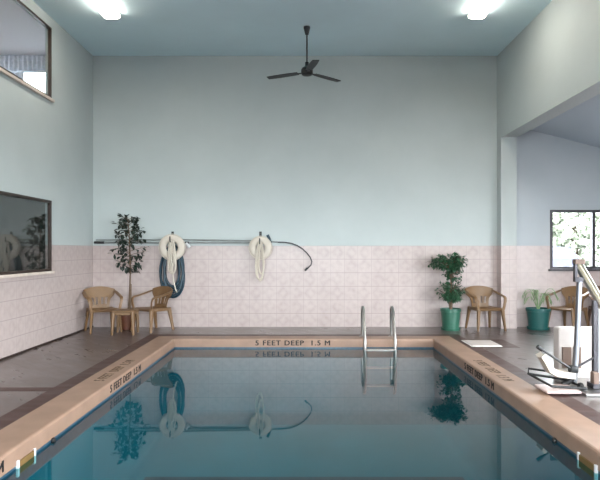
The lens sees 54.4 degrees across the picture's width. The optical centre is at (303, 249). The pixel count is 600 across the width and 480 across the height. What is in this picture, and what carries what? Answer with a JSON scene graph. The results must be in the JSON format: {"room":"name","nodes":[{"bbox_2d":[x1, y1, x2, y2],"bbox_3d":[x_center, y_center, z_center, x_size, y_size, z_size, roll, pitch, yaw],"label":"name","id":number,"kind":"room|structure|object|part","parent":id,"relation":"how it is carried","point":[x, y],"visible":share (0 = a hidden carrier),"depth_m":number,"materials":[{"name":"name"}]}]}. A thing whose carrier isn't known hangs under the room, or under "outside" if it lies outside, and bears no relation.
{"room":"indoor swimming pool","nodes":[
{"label":"indoor swimming pool","id":0,"kind":"room"},
{"bbox_2d":[0,194,44,271],"bbox_3d":[-6.650,-0.100,6.680,4.900,3.200,9.560,0,0,0],"label":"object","id":1,"kind":"structure","parent":0,"point":[22,221],"depth_m":11.36,"materials":[{"name":"glass"}]},
{"bbox_2d":[0,0,92,358],"bbox_3d":[-4.155,-1.140,4.380,0.090,5.280,13.960,0,0,0],"label":"wall","id":2,"kind":"structure","parent":0,"point":[46,147],"depth_m":9.61,"materials":[{"name":"paint"}]},
{"bbox_2d":[0,191,54,278],"bbox_3d":[-4.105,-0.207,7.695,0.080,1.185,3.650,0,0,0],"label":"window","id":3,"kind":"structure","parent":2,"relation":"in","point":[9,274],"depth_m":9.00,"materials":[{"name":"brown metal"}]},
{"bbox_3d":[-4.093,0.362,7.695,0.055,0.045,3.650,0,0,0],"label":"sill","id":4,"kind":"part","parent":3,"relation":"part of","materials":[{"name":"stone"}]},
{"bbox_2d":[0,0,54,102],"bbox_3d":[-4.103,-3.002,7.695,0.075,1.195,3.650,0,0,0],"label":"window","id":5,"kind":"structure","parent":2,"relation":"in","point":[4,71],"depth_m":9.09,"materials":[{"name":"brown metal"}]},
{"bbox_3d":[-4.093,-2.428,7.695,0.055,0.045,3.650,0,0,0],"label":"sill","id":6,"kind":"part","parent":5,"relation":"part of","materials":[{"name":"stone"}]},
{"bbox_2d":[0,326,92,360],"bbox_3d":[-4.105,1.485,4.380,0.010,0.030,13.960,0,0,0],"label":"baseboard","id":7,"kind":"structure","parent":2,"relation":"attached to","point":[45,343],"depth_m":9.04,"materials":[{"name":"brown metal"}]},
{"bbox_2d":[0,0,551,55],"bbox_3d":[-2.520,-3.855,4.380,13.160,0.150,14.260,0,0,0],"label":"ceiling","id":8,"kind":"structure","parent":0,"point":[144,27],"depth_m":9.91,"materials":[{"name":"paint"}]},
{"bbox_2d":[0,55,44,71],"bbox_3d":[-6.575,-3.612,11.300,4.053,0.315,0.051,0,0,0],"label":"window valance","id":9,"kind":"object","parent":8,"relation":"hanging from","point":[15,63],"visible":0.64,"depth_m":11.30,"materials":[{"name":"fabric"}]},
{"bbox_2d":[11,72,23,79],"bbox_3d":[-6.960,-3.065,11.300,3.081,0.760,0.046,0,0,0],"label":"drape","id":10,"kind":"object","parent":9,"relation":"hanging from","point":[19,74],"visible":0.12,"depth_m":11.29,"materials":[{"name":"grey fabric"}]},
{"bbox_2d":[90,0,120,18],"bbox_3d":[-3.060,-3.732,8.700,0.268,0.096,1.224,0,0,0],"label":"ceiling light","id":11,"kind":"object","parent":8,"relation":"attached to","point":[106,8],"visible":1,"depth_m":8.95,"materials":[{"name":"white plastic"}]},
{"bbox_2d":[267,26,340,81],"bbox_3d":[0.003,-3.365,9.765,1.297,0.830,1.204,0,0,0],"label":"ceiling fan","id":12,"kind":"object","parent":8,"relation":"hanging from","point":[307,70],"visible":1,"depth_m":9.87,"materials":[{"name":"metal"}]},
{"bbox_3d":[-0.363,-2.995,10.030,0.560,0.039,0.135,0,0,20],"label":"blade","id":13,"kind":"part","parent":12,"relation":"part of","materials":[{"name":"metal"}]},
{"bbox_3d":[0.050,-3.065,9.880,0.200,0.230,0.200,0,0,0],"label":"motor","id":14,"kind":"part","parent":12,"relation":"part of","materials":[{"name":"metal"}]},
{"bbox_3d":[0.134,-2.995,9.448,0.135,0.039,0.560,0,0,-11],"label":"blade","id":15,"kind":"part","parent":12,"relation":"part of","materials":[{"name":"metal"}]},
{"bbox_3d":[0.397,-2.995,10.151,0.560,0.039,0.135,0,0,-38],"label":"blade","id":16,"kind":"part","parent":12,"relation":"part of","materials":[{"name":"metal"}]},
{"bbox_2d":[468,0,497,18],"bbox_3d":[2.750,-3.732,8.700,0.268,0.096,1.224,0,0,0],"label":"ceiling light","id":17,"kind":"object","parent":8,"relation":"attached to","point":[481,8],"visible":1,"depth_m":8.95,"materials":[{"name":"white plastic"}]},
{"bbox_2d":[0,347,599,479],"bbox_3d":[0.000,2.185,5.410,4.400,1.130,8.860,0,0,0],"label":"pool water","id":18,"kind":"object","parent":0,"point":[195,413],"visible":1,"depth_m":8.29,"materials":[{"name":"liquid"}]},
{"bbox_2d":[16,448,35,477],"bbox_3d":[-2.177,1.663,4.570,0.022,0.125,0.300,0,0,0],"label":"skimmer mouth","id":19,"kind":"object","parent":18,"relation":"attached to","point":[29,459],"visible":1,"depth_m":4.54,"materials":[{"name":"white plastic"}]},
{"bbox_3d":[-2.177,1.663,4.434,0.022,0.125,0.028,0,0,0],"label":"post","id":20,"kind":"part","parent":19,"relation":"part of","materials":[{"name":"white plastic"}]},
{"bbox_3d":[-2.177,1.663,4.706,0.022,0.125,0.028,0,0,0],"label":"post","id":21,"kind":"part","parent":19,"relation":"part of","materials":[{"name":"white plastic"}]},
{"bbox_2d":[0,336,599,477],"bbox_3d":[0.000,1.565,5.410,5.060,0.139,9.520,0,0,0],"label":"pool coping","id":22,"kind":"object","parent":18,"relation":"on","point":[578,433],"visible":1,"depth_m":6.37,"materials":[{"name":"concrete"}]},
{"bbox_2d":[360,306,396,393],"bbox_3d":[1.264,1.688,9.912,0.613,1.458,0.565,0,0,0],"label":"pool ladder","id":23,"kind":"object","parent":22,"relation":"attached to","point":[392,313],"visible":1,"depth_m":9.68,"materials":[{"name":"silver metal"}]},
{"bbox_3d":[1.012,1.688,9.910,0.052,1.458,0.512,0,0,0],"label":"rail","id":24,"kind":"part","parent":23,"relation":"part of","materials":[{"name":"silver metal"}]},
{"bbox_3d":[1.516,1.688,9.910,0.052,1.458,0.512,0,0,0],"label":"rail","id":25,"kind":"part","parent":23,"relation":"part of","materials":[{"name":"silver metal"}]},
{"bbox_2d":[577,452,597,479],"bbox_3d":[2.175,1.663,4.480,0.022,0.125,0.300,0,0,0],"label":"skimmer mouth","id":26,"kind":"object","parent":18,"relation":"attached to","point":[583,463],"visible":1,"depth_m":4.46,"materials":[{"name":"white plastic"}]},
{"bbox_3d":[2.175,1.663,4.616,0.022,0.125,0.028,0,0,0],"label":"post","id":27,"kind":"part","parent":26,"relation":"part of","materials":[{"name":"white plastic"}]},
{"bbox_3d":[2.175,1.663,4.344,0.022,0.125,0.028,0,0,0],"label":"post","id":28,"kind":"part","parent":26,"relation":"part of","materials":[{"name":"white plastic"}]},
{"bbox_2d":[0,327,599,416],"bbox_3d":[1.195,1.560,4.380,10.810,0.120,14.160,0,0,0],"label":"floor","id":29,"kind":"structure","parent":0,"point":[51,364],"depth_m":8.97,"materials":[{"name":"tile"}]},
{"bbox_2d":[0,387,53,390],"bbox_3d":[-3.420,1.500,6.280,1.380,0.002,0.160,0,0,0],"label":"trim","id":30,"kind":"structure","parent":29,"relation":"in","point":[1,388],"depth_m":6.31,"materials":[{"name":"tile"}]},
{"bbox_2d":[82,286,122,333],"bbox_3d":[-3.721,1.097,10.762,0.665,0.816,0.609,0,0,-32],"label":"armchair","id":31,"kind":"object","parent":29,"relation":"on","point":[100,291],"visible":0.96,"depth_m":10.87,"materials":[{"name":"brown plastic"}]},
{"bbox_3d":[-4.025,1.288,10.842,0.152,0.433,0.067,0,0,40],"label":"leg","id":32,"kind":"part","parent":31,"relation":"part of","materials":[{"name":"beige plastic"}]},
{"bbox_3d":[-3.943,0.933,10.590,0.107,0.343,0.494,0,0,-32],"label":"armrest","id":33,"kind":"part","parent":31,"relation":"part of","materials":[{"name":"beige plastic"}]},
{"bbox_3d":[-3.794,1.289,10.422,0.073,0.429,0.125,0,0,-6],"label":"leg","id":34,"kind":"part","parent":31,"relation":"part of","materials":[{"name":"beige plastic"}]},
{"bbox_3d":[-3.847,0.887,10.963,0.576,0.398,0.136,0,0,-32],"label":"backrest","id":35,"kind":"part","parent":31,"relation":"part of","materials":[{"name":"beige plastic"}]},
{"bbox_3d":[-3.707,1.100,10.739,0.491,0.060,0.491,0,0,-32],"label":"seat","id":36,"kind":"part","parent":31,"relation":"part of","materials":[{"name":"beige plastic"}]},
{"bbox_3d":[-3.470,0.933,10.886,0.107,0.343,0.494,0,0,-32],"label":"armrest","id":37,"kind":"part","parent":31,"relation":"part of","materials":[{"name":"beige plastic"}]},
{"bbox_3d":[-3.384,1.289,10.678,0.125,0.429,0.073,0,0,32],"label":"leg","id":38,"kind":"part","parent":31,"relation":"part of","materials":[{"name":"beige plastic"}]},
{"bbox_2d":[111,309,138,335],"bbox_3d":[-3.200,1.286,10.440,0.414,0.432,0.414,0,0,-3],"label":"side table","id":39,"kind":"object","parent":29,"relation":"on","point":[117,312],"visible":1,"depth_m":10.26,"materials":[{"name":"beige plastic"}]},
{"bbox_3d":[-3.363,1.295,10.263,0.078,0.414,0.063,0,0,-25],"label":"leg","id":40,"kind":"part","parent":39,"relation":"part of","materials":[{"name":"beige plastic"}]},
{"bbox_3d":[-3.381,1.295,10.599,0.078,0.414,0.063,0,0,19],"label":"leg","id":41,"kind":"part","parent":39,"relation":"part of","materials":[{"name":"beige plastic"}]},
{"bbox_3d":[-3.019,1.295,10.281,0.078,0.414,0.063,0,0,19],"label":"leg","id":42,"kind":"part","parent":39,"relation":"part of","materials":[{"name":"beige plastic"}]},
{"bbox_3d":[-3.037,1.295,10.617,0.078,0.414,0.063,0,0,-25],"label":"leg","id":43,"kind":"part","parent":39,"relation":"part of","materials":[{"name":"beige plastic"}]},
{"bbox_2d":[107,213,148,329],"bbox_3d":[-3.279,0.400,10.936,0.786,2.176,0.631,0,0,0],"label":"potted ficus","id":44,"kind":"object","parent":29,"relation":"on","point":[125,319],"visible":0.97,"depth_m":10.96,"materials":[{"name":"green plant"}]},
{"bbox_2d":[121,315,135,329],"bbox_3d":[-3.330,1.344,10.980,0.357,0.288,0.357,0,0,0],"label":"pot","id":45,"kind":"object","parent":44,"relation":"attached to","point":[125,319],"depth_m":10.84,"materials":[{"name":"brown ceramic"}]},
{"bbox_2d":[130,286,173,332],"bbox_3d":[-2.818,1.097,10.902,0.665,0.816,0.609,0,0,36],"label":"armchair","id":46,"kind":"object","parent":29,"relation":"on","point":[161,291],"visible":0.95,"depth_m":10.95,"materials":[{"name":"brown plastic"}]},
{"bbox_3d":[-3.061,0.933,11.043,0.107,0.343,0.494,0,0,36],"label":"armrest","id":47,"kind":"part","parent":46,"relation":"part of","materials":[{"name":"beige plastic"}]},
{"bbox_3d":[-2.770,1.289,10.558,0.073,0.429,0.125,0,0,10],"label":"leg","id":48,"kind":"part","parent":46,"relation":"part of","materials":[{"name":"beige plastic"}]},
{"bbox_3d":[-2.835,1.100,10.880,0.491,0.060,0.491,0,0,36],"label":"seat","id":49,"kind":"part","parent":46,"relation":"part of","materials":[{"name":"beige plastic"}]},
{"bbox_3d":[-2.859,1.288,11.214,0.067,0.433,0.152,0,0,18],"label":"leg","id":50,"kind":"part","parent":46,"relation":"part of","materials":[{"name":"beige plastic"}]},
{"bbox_3d":[-2.610,0.933,10.715,0.107,0.343,0.494,0,0,36],"label":"armrest","id":51,"kind":"part","parent":46,"relation":"part of","materials":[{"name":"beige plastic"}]},
{"bbox_3d":[-2.680,0.887,11.093,0.576,0.398,0.136,0,0,36],"label":"backrest","id":52,"kind":"part","parent":46,"relation":"part of","materials":[{"name":"beige plastic"}]},
{"bbox_3d":[-2.510,1.288,10.960,0.152,0.433,0.067,0,0,-36],"label":"leg","id":53,"kind":"part","parent":46,"relation":"part of","materials":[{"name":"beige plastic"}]},
{"bbox_2d":[0,334,599,429],"bbox_3d":[0.000,1.560,5.410,5.460,0.120,9.920,0,0,0],"label":"trim","id":54,"kind":"structure","parent":29,"relation":"on","point":[12,416],"depth_m":7.03,"materials":[{"name":"tile"}]},
{"bbox_2d":[426,252,467,330],"bbox_3d":[2.674,0.766,10.987,0.822,1.469,0.458,0,0,4],"label":"potted ficus","id":55,"kind":"object","parent":29,"relation":"on","point":[450,316],"visible":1,"depth_m":10.90,"materials":[{"name":"green plant"}]},
{"bbox_2d":[440,307,460,328],"bbox_3d":[2.760,1.294,10.980,0.388,0.388,0.388,0,0,0],"label":"pot","id":56,"kind":"object","parent":55,"relation":"attached to","point":[450,316],"depth_m":10.84,"materials":[{"name":"green plastic"}]},
{"bbox_2d":[461,340,502,346],"bbox_3d":[2.840,1.492,9.350,0.480,0.012,0.600,0,0,0],"label":"hatch","id":57,"kind":"object","parent":29,"relation":"on","point":[473,343],"visible":1,"depth_m":9.27,"materials":[{"name":"white plastic"}]},
{"bbox_2d":[464,286,506,331],"bbox_3d":[3.400,1.097,10.982,0.665,0.816,0.609,0,0,-10],"label":"armchair","id":58,"kind":"object","parent":29,"relation":"on","point":[475,292],"visible":1,"depth_m":11.15,"materials":[{"name":"brown plastic"}]},
{"bbox_3d":[3.147,1.288,11.170,0.067,0.433,0.152,0,0,-28],"label":"leg","id":59,"kind":"part","parent":58,"relation":"part of","materials":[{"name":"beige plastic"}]},
{"bbox_3d":[3.130,0.933,10.906,0.107,0.343,0.494,0,0,-10],"label":"armrest","id":60,"kind":"part","parent":58,"relation":"part of","materials":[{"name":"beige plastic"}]},
{"bbox_3d":[3.205,1.289,10.695,0.073,0.429,0.125,0,0,16],"label":"leg","id":61,"kind":"part","parent":58,"relation":"part of","materials":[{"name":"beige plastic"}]},
{"bbox_3d":[3.358,0.887,11.215,0.576,0.398,0.136,0,0,-10],"label":"backrest","id":62,"kind":"part","parent":58,"relation":"part of","materials":[{"name":"beige plastic"}]},
{"bbox_3d":[3.404,1.100,10.955,0.491,0.060,0.491,0,0,-10],"label":"seat","id":63,"kind":"part","parent":58,"relation":"part of","materials":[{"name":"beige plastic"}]},
{"bbox_3d":[3.572,1.288,11.245,0.067,0.433,0.152,0,0,8],"label":"leg","id":64,"kind":"part","parent":58,"relation":"part of","materials":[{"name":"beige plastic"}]},
{"bbox_3d":[3.679,0.933,11.003,0.107,0.343,0.494,0,0,-10],"label":"armrest","id":65,"kind":"part","parent":58,"relation":"part of","materials":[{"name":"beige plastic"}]},
{"bbox_3d":[3.681,1.289,10.779,0.073,0.429,0.125,0,0,-36],"label":"leg","id":66,"kind":"part","parent":58,"relation":"part of","materials":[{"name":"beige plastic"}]},
{"bbox_2d":[467,339,519,347],"bbox_3d":[3.025,1.500,9.365,0.590,0.002,0.830,0,0,0],"label":"trim","id":67,"kind":"structure","parent":29,"relation":"on","point":[505,344],"depth_m":9.35,"materials":[{"name":"tile"}]},
{"bbox_2d":[522,288,559,330],"bbox_3d":[4.480,1.110,11.061,0.681,0.780,0.453,0,0,0],"label":"potted palm","id":68,"kind":"object","parent":29,"relation":"on","point":[538,316],"visible":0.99,"depth_m":10.93,"materials":[{"name":"teal plastic"}]},
{"bbox_2d":[525,307,550,327],"bbox_3d":[4.440,1.294,11.060,0.452,0.388,0.452,0,0,0],"label":"pot","id":69,"kind":"object","parent":68,"relation":"attached to","point":[538,317],"depth_m":10.90,"materials":[{"name":"teal plastic"}]},
{"bbox_3d":[4.476,0.943,11.079,0.635,0.441,0.374,0,0,0],"label":"stem","id":70,"kind":"part","parent":68,"relation":"part of","materials":[{"name":"green plant"}]},
{"bbox_2d":[527,259,599,396],"bbox_3d":[3.000,0.799,6.425,1.000,1.402,0.950,0,0,0],"label":"lift","id":71,"kind":"object","parent":29,"relation":"on","point":[576,357],"visible":1,"depth_m":6.38,"materials":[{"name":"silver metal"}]},
{"bbox_3d":[2.743,1.262,6.355,0.382,0.290,0.170,0,0,0],"label":"seat","id":72,"kind":"part","parent":71,"relation":"part of","materials":[{"name":"white plastic"}]},
{"bbox_3d":[2.735,1.391,6.327,0.453,0.146,0.471,0,0,0],"label":"footrest frame","id":73,"kind":"part","parent":71,"relation":"part of","materials":[{"name":"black plastic"}]},
{"bbox_3d":[3.085,1.240,6.726,0.210,0.240,0.028,0,0,0],"label":"bracket plate","id":74,"kind":"part","parent":71,"relation":"part of","materials":[{"name":"brown metal"}]},
{"bbox_3d":[3.190,1.485,6.335,0.620,0.030,0.770,0,0,0],"label":"plate","id":75,"kind":"part","parent":71,"relation":"part of","materials":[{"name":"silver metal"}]},
{"bbox_3d":[2.985,0.875,6.380,0.132,1.154,0.060,0,0,-16],"label":"seat post","id":76,"kind":"part","parent":71,"relation":"part of","materials":[{"name":"metal"}]},
{"bbox_2d":[545,286,589,326],"bbox_3d":[4.972,1.097,10.961,0.609,0.816,0.665,0,0,-34],"label":"armchair","id":77,"kind":"object","parent":29,"relation":"on","point":[570,291],"visible":0.81,"depth_m":11.02,"materials":[{"name":"brown plastic"}]},
{"bbox_3d":[4.793,0.933,11.177,0.494,0.343,0.107,0,0,-34],"label":"armrest","id":78,"kind":"part","parent":77,"relation":"part of","materials":[{"name":"beige plastic"}]},
{"bbox_3d":[5.041,1.288,11.268,0.067,0.433,0.152,0,0,38],"label":"leg","id":79,"kind":"part","parent":77,"relation":"part of","materials":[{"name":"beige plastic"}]},
{"bbox_3d":[4.949,1.100,10.946,0.491,0.060,0.491,0,0,-34],"label":"seat","id":80,"kind":"part","parent":77,"relation":"part of","materials":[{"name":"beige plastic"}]},
{"bbox_3d":[4.900,1.289,10.621,0.073,0.429,0.125,0,0,30],"label":"leg","id":81,"kind":"part","parent":77,"relation":"part of","materials":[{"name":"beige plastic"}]},
{"bbox_3d":[5.168,0.887,11.094,0.136,0.398,0.576,0,0,-34],"label":"backrest","id":82,"kind":"part","parent":77,"relation":"part of","materials":[{"name":"beige plastic"}]},
{"bbox_3d":[5.104,0.933,10.714,0.494,0.343,0.107,0,0,-34],"label":"armrest","id":83,"kind":"part","parent":77,"relation":"part of","materials":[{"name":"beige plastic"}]},
{"bbox_3d":[5.282,1.288,10.911,0.152,0.433,0.067,0,0,-16],"label":"leg","id":84,"kind":"part","parent":77,"relation":"part of","materials":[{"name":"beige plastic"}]},
{"bbox_2d":[586,286,599,325],"bbox_3d":[5.660,1.097,10.962,0.665,0.816,0.609,0,0,12],"label":"armchair","id":85,"kind":"object","parent":29,"relation":"on","point":[590,296],"visible":0.21,"depth_m":11.19,"materials":[{"name":"beige plastic"}]},
{"bbox_3d":[5.497,1.288,11.231,0.067,0.433,0.152,0,0,-6],"label":"leg","id":86,"kind":"part","parent":85,"relation":"part of","materials":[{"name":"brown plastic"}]},
{"bbox_2d":[93,56,599,326],"bbox_3d":[1.150,-1.140,11.435,10.700,5.280,0.150,0,0,0],"label":"wall","id":87,"kind":"structure","parent":0,"point":[380,171],"depth_m":11.36,"materials":[{"name":"paint"}]},
{"bbox_2d":[548,210,599,270],"bbox_3d":[5.605,-0.185,11.360,1.690,1.190,0.120,0,0,0],"label":"window","id":88,"kind":"structure","parent":87,"relation":"in","point":[592,267],"depth_m":11.35,"materials":[{"name":"grey metal"}]},
{"bbox_3d":[5.605,0.388,11.332,1.690,0.045,0.065,0,0,0],"label":"sill","id":89,"kind":"part","parent":88,"relation":"part of","materials":[{"name":"grey metal"}]},
{"bbox_3d":[-2.557,-0.218,11.237,0.050,0.285,0.246,0,0,0],"label":"wall hook","id":90,"kind":"object","parent":87,"relation":"attached to","visible":0},
{"bbox_2d":[167,240,176,292],"bbox_3d":[-2.522,0.312,11.143,0.212,1.002,0.080,0,0,26],"label":"rope coil","id":91,"kind":"object","parent":90,"relation":"hanging from","point":[171,251],"visible":1,"depth_m":11.14,"materials":[{"name":"white fabric"}]},
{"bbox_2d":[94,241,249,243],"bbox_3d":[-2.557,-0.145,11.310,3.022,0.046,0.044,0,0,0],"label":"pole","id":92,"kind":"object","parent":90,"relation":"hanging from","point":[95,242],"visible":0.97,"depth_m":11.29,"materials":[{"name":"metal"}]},
{"bbox_2d":[158,234,185,260],"bbox_3d":[-2.540,-0.052,11.225,0.524,0.524,0.060,0,0,0],"label":"buoy","id":93,"kind":"object","parent":90,"relation":"hanging from","point":[178,240],"visible":0.98,"depth_m":11.20,"materials":[{"name":"white plastic"}]},
{"bbox_2d":[159,242,190,297],"bbox_3d":[-2.490,0.395,11.290,0.630,1.090,0.132,0,0,4],"label":"hose","id":94,"kind":"object","parent":90,"relation":"hanging from","point":[179,285],"visible":0.77,"depth_m":11.26,"materials":[{"name":"blue plastic"}]},
{"bbox_2d":[96,239,311,270],"bbox_3d":[-1.933,0.100,11.305,4.192,0.626,0.038,0,0,0],"label":"shepherds crook","id":95,"kind":"object","parent":90,"relation":"hanging from","point":[96,239],"visible":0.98,"depth_m":11.29,"materials":[{"name":"metal"}]},
{"bbox_3d":[-0.847,-0.218,11.237,0.050,0.285,0.246,0,0,0],"label":"wall hook","id":96,"kind":"object","parent":87,"relation":"attached to","visible":0},
{"bbox_2d":[255,242,264,280],"bbox_3d":[-0.843,0.222,11.164,0.195,0.759,0.063,0,0,18],"label":"rope coil","id":97,"kind":"object","parent":96,"relation":"hanging from","point":[259,246],"visible":1,"depth_m":11.15,"materials":[{"name":"white fabric"}]},
{"bbox_2d":[249,236,271,259],"bbox_3d":[-0.837,-0.042,11.225,0.463,0.463,0.058,0,0,0],"label":"buoy","id":98,"kind":"object","parent":96,"relation":"hanging from","point":[253,243],"visible":0.96,"depth_m":11.20,"materials":[{"name":"white plastic"}]},
{"bbox_2d":[497,0,599,328],"bbox_3d":[3.910,-1.140,4.380,0.300,5.280,13.960,0,0,0],"label":"wall","id":99,"kind":"structure","parent":0,"point":[551,67],"depth_m":9.56,"materials":[{"name":"paint"}]},
{"bbox_2d":[532,94,599,147],"bbox_3d":[5.355,-2.170,4.380,2.590,0.820,13.960,0,0,0],"label":"ceiling","id":100,"kind":"structure","parent":0,"point":[581,123],"depth_m":10.43,"materials":[{"name":"paint"}]},
{"bbox_3d":[-6.650,-2.740,6.680,4.900,2.080,9.560,0,0,0],"label":"wall","id":101,"kind":"structure","parent":0,"visible":0},
{"bbox_2d":[8,70,44,72],"bbox_3d":[-6.790,-2.700,11.404,4.020,1.600,0.072,0,0,0],"label":"window","id":102,"kind":"structure","parent":101,"relation":"in","point":[24,71],"depth_m":11.37,"materials":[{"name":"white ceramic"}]},
{"label":"outside","id":103,"kind":"structure","parent":0,"visible":0},
{"bbox_3d":[10.000,1.500,15.000,100.000,0.400,110.000,0,0,0],"label":"ground","id":104,"kind":"structure","parent":103,"visible":0},
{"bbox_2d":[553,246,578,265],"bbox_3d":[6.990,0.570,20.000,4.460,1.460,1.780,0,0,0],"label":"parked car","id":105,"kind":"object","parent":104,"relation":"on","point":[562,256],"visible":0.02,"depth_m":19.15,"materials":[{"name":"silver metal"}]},
{"bbox_2d":[553,213,599,265],"bbox_3d":[12.155,-1.495,26.462,4.490,5.816,4.516,0,0,-36],"label":"tree","id":106,"kind":"object","parent":104,"relation":"on","point":[572,230],"visible":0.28,"depth_m":25.19,"materials":[{"name":"green plant"}]}
]}

